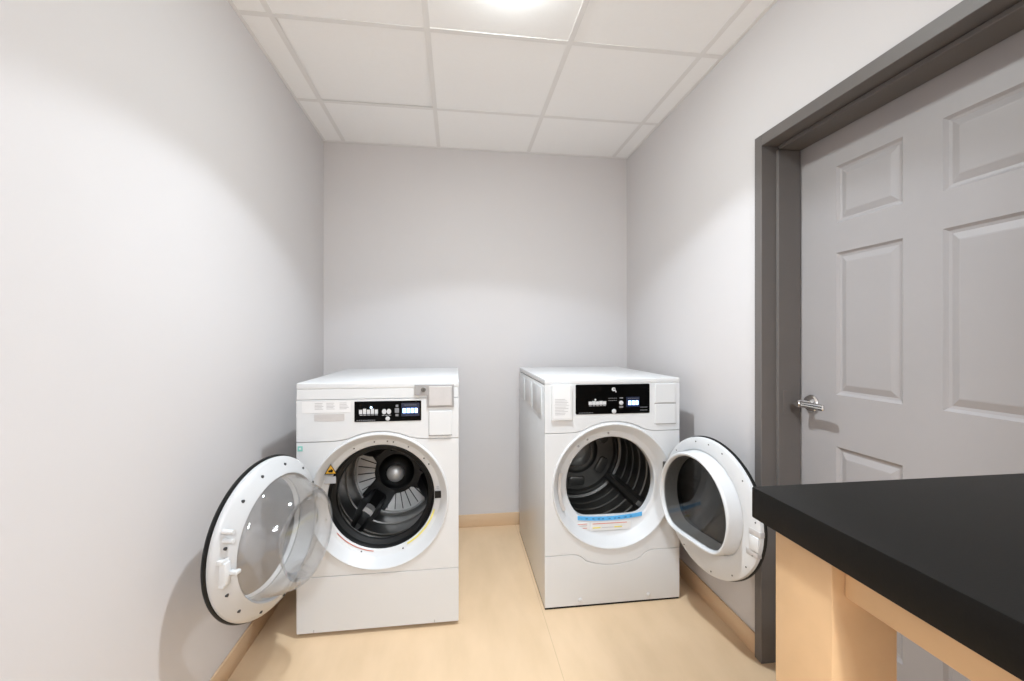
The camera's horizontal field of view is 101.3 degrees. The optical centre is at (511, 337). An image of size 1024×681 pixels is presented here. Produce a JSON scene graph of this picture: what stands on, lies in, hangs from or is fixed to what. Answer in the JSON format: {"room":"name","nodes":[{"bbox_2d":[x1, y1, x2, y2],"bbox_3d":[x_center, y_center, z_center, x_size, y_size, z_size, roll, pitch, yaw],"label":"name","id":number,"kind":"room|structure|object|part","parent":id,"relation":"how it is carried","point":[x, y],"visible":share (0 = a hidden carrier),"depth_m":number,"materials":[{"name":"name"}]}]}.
{"room":"laundry","nodes":[
{"label":"laundry","id":0,"kind":"room"},
{"bbox_2d":[0,0,323,680],"bbox_3d":[-0.902,-0.048,-0.133,0.100,2.666,5.970,0,0,-7],"label":"wall","id":1,"kind":"structure","parent":0,"point":[162,183],"depth_m":1.15,"materials":[{"name":"paint"}]},
{"bbox_2d":[209,580,294,680],"bbox_3d":[-0.847,1.242,-0.131,0.010,0.085,5.759,0,0,-7],"label":"baseboard","id":2,"kind":"structure","parent":1,"relation":"attached to","point":[225,670],"depth_m":1.67,"materials":[{"name":"beige wood"}]},
{"bbox_2d":[324,141,626,514],"bbox_3d":[-0.208,-0.048,2.918,2.067,2.666,0.100,0,0,-7],"label":"wall","id":3,"kind":"structure","parent":0,"point":[487,266],"depth_m":2.87,"materials":[{"name":"paint"}]},
{"bbox_2d":[459,512,519,527],"bbox_3d":[-0.201,1.242,2.863,2.067,0.085,0.010,0,0,-7],"label":"baseboard","id":4,"kind":"structure","parent":3,"relation":"attached to","point":[507,518],"depth_m":2.86,"materials":[{"name":"beige wood"}]},
{"bbox_2d":[228,524,775,680],"bbox_3d":[0.271,1.335,0.020,2.467,0.100,5.970,0,0,-7],"label":"floor","id":5,"kind":"structure","parent":0,"point":[503,631],"depth_m":1.76,"materials":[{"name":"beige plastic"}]},
{"bbox_2d":[200,368,458,634],"bbox_3d":[-0.644,0.740,1.985,0.776,1.090,1.391,0,0,-7],"label":"washing machine","id":6,"kind":"object","parent":5,"relation":"on","point":[372,478],"visible":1,"depth_m":1.84,"materials":[{"name":"white metal"}]},
{"bbox_3d":[-0.861,0.707,1.517,0.066,0.541,0.541,0,0,7],"label":"door","id":7,"kind":"part","parent":6,"relation":"part of","materials":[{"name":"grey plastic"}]},
{"bbox_2d":[265,477,329,598],"bbox_3d":[-0.779,0.707,1.507,0.111,0.414,0.414,0,0,7],"label":"door glass","id":8,"kind":"object","parent":6,"relation":"on","point":[308,482],"depth_m":1.63,"materials":[{"name":"clear glass"}]},
{"bbox_3d":[-0.580,1.148,1.843,0.687,0.238,0.013,0,0,-7],"label":"kick panel","id":9,"kind":"part","parent":6,"relation":"part of","materials":[{"name":"white metal"}]},
{"bbox_3d":[-0.580,0.719,1.843,0.687,0.616,0.013,0,0,-7],"label":"panel","id":10,"kind":"part","parent":6,"relation":"part of","materials":[{"name":"white metal"}]},
{"bbox_3d":[-0.635,0.208,2.258,0.687,0.028,0.852,0,0,-7],"label":"panel","id":11,"kind":"part","parent":6,"relation":"part of","materials":[{"name":"white metal"}]},
{"bbox_3d":[-0.543,0.321,1.842,0.284,0.089,0.008,0,0,-7],"label":"control panel","id":12,"kind":"part","parent":6,"relation":"part of","materials":[{"name":"black plastic"}]},
{"bbox_3d":[-0.317,0.257,1.862,0.100,0.086,0.006,0,0,-7],"label":"coin door","id":13,"kind":"part","parent":6,"relation":"part of","materials":[{"name":"white metal"}]},
{"bbox_2d":[520,367,767,609],"bbox_3d":[0.480,0.741,2.144,0.731,1.089,1.416,0,0,-7],"label":"dryer","id":14,"kind":"object","parent":5,"relation":"on","point":[604,519],"visible":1,"depth_m":2.04,"materials":[{"name":"white metal"}]},
{"bbox_3d":[0.437,0.209,2.426,0.676,0.026,0.812,0,0,-7],"label":"panel","id":15,"kind":"part","parent":14,"relation":"part of","materials":[{"name":"white metal"}]},
{"bbox_3d":[0.489,1.155,2.031,0.676,0.242,0.013,0,0,-7],"label":"kick panel","id":16,"kind":"part","parent":14,"relation":"part of","materials":[{"name":"white metal"}]},
{"bbox_3d":[0.489,0.747,2.031,0.676,0.686,0.013,0,0,-7],"label":"panel","id":17,"kind":"part","parent":14,"relation":"part of","materials":[{"name":"white metal"}]},
{"bbox_3d":[0.486,0.294,2.025,0.371,0.142,0.008,0,0,-7],"label":"control panel","id":18,"kind":"part","parent":14,"relation":"part of","materials":[{"name":"black plastic"}]},
{"bbox_3d":[0.751,0.371,2.056,0.104,0.095,0.007,0,0,-7],"label":"plate","id":19,"kind":"part","parent":14,"relation":"part of","materials":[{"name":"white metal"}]},
{"bbox_3d":[0.751,0.271,2.056,0.104,0.092,0.007,0,0,-7],"label":"plate","id":20,"kind":"part","parent":14,"relation":"part of","materials":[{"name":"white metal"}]},
{"bbox_3d":[0.795,0.706,1.766,0.082,0.562,0.562,0,0,-15],"label":"door","id":21,"kind":"part","parent":14,"relation":"part of","materials":[{"name":"white plastic"}]},
{"bbox_2d":[752,473,1023,680],"bbox_3d":[0.816,0.750,-0.116,0.742,1.070,1.558,0,0,-7],"label":"table","id":22,"kind":"object","parent":5,"relation":"on","point":[938,563],"visible":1,"depth_m":0.49,"materials":[{"name":"black laminate"}]},
{"bbox_3d":[0.408,0.772,0.535,0.088,1.026,0.088,0,0,-7],"label":"leg","id":23,"kind":"part","parent":22,"relation":"part of","materials":[{"name":"brown wood"}]},
{"bbox_2d":[228,0,777,158],"bbox_3d":[0.172,-1.330,0.007,2.067,0.102,5.770,0,0,-7],"label":"ceiling","id":24,"kind":"structure","parent":0,"point":[588,78],"depth_m":1.98,"materials":[{"name":"tile"}]},
{"bbox_2d":[627,0,962,631],"bbox_3d":[1.296,-0.048,0.154,0.200,2.666,5.970,0,0,-7],"label":"wall","id":25,"kind":"structure","parent":0,"point":[691,181],"depth_m":1.95,"materials":[{"name":"paint"}]},
{"bbox_2d":[679,558,754,653],"bbox_3d":[0.904,1.242,2.342,0.010,0.085,1.307,0,0,-7],"label":"baseboard","id":26,"kind":"structure","parent":25,"relation":"attached to","point":[730,618],"depth_m":1.93,"materials":[{"name":"beige wood"}]},
{"bbox_2d":[755,0,1023,663],"bbox_3d":[1.145,0.242,1.204,0.207,2.085,1.011,0,0,-7],"label":"trim","id":27,"kind":"structure","parent":25,"relation":"attached to","point":[969,28],"depth_m":1.65,"materials":[{"name":"paint"}]},
{"bbox_3d":[1.080,0.253,1.651,0.030,0.095,0.002,0,0,-7],"label":"strike plate","id":28,"kind":"part","parent":27,"relation":"part of","materials":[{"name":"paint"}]},
{"bbox_2d":[794,29,1023,680],"bbox_3d":[1.192,0.266,1.210,0.111,2.023,0.915,0,0,-7],"label":"door","id":29,"kind":"structure","parent":25,"relation":"in","point":[912,210],"depth_m":1.24,"materials":[{"name":"grey paint"}]},
{"bbox_3d":[1.118,0.251,1.607,0.068,0.066,0.066,0,0,-7],"label":"handle","id":30,"kind":"part","parent":29,"relation":"part of","materials":[{"name":"silver metal"}]},
{"bbox_3d":[1.102,0.251,1.555,0.018,0.024,0.123,0,0,-10],"label":"lever","id":31,"kind":"part","parent":29,"relation":"part of","materials":[{"name":"silver metal"}]}
]}

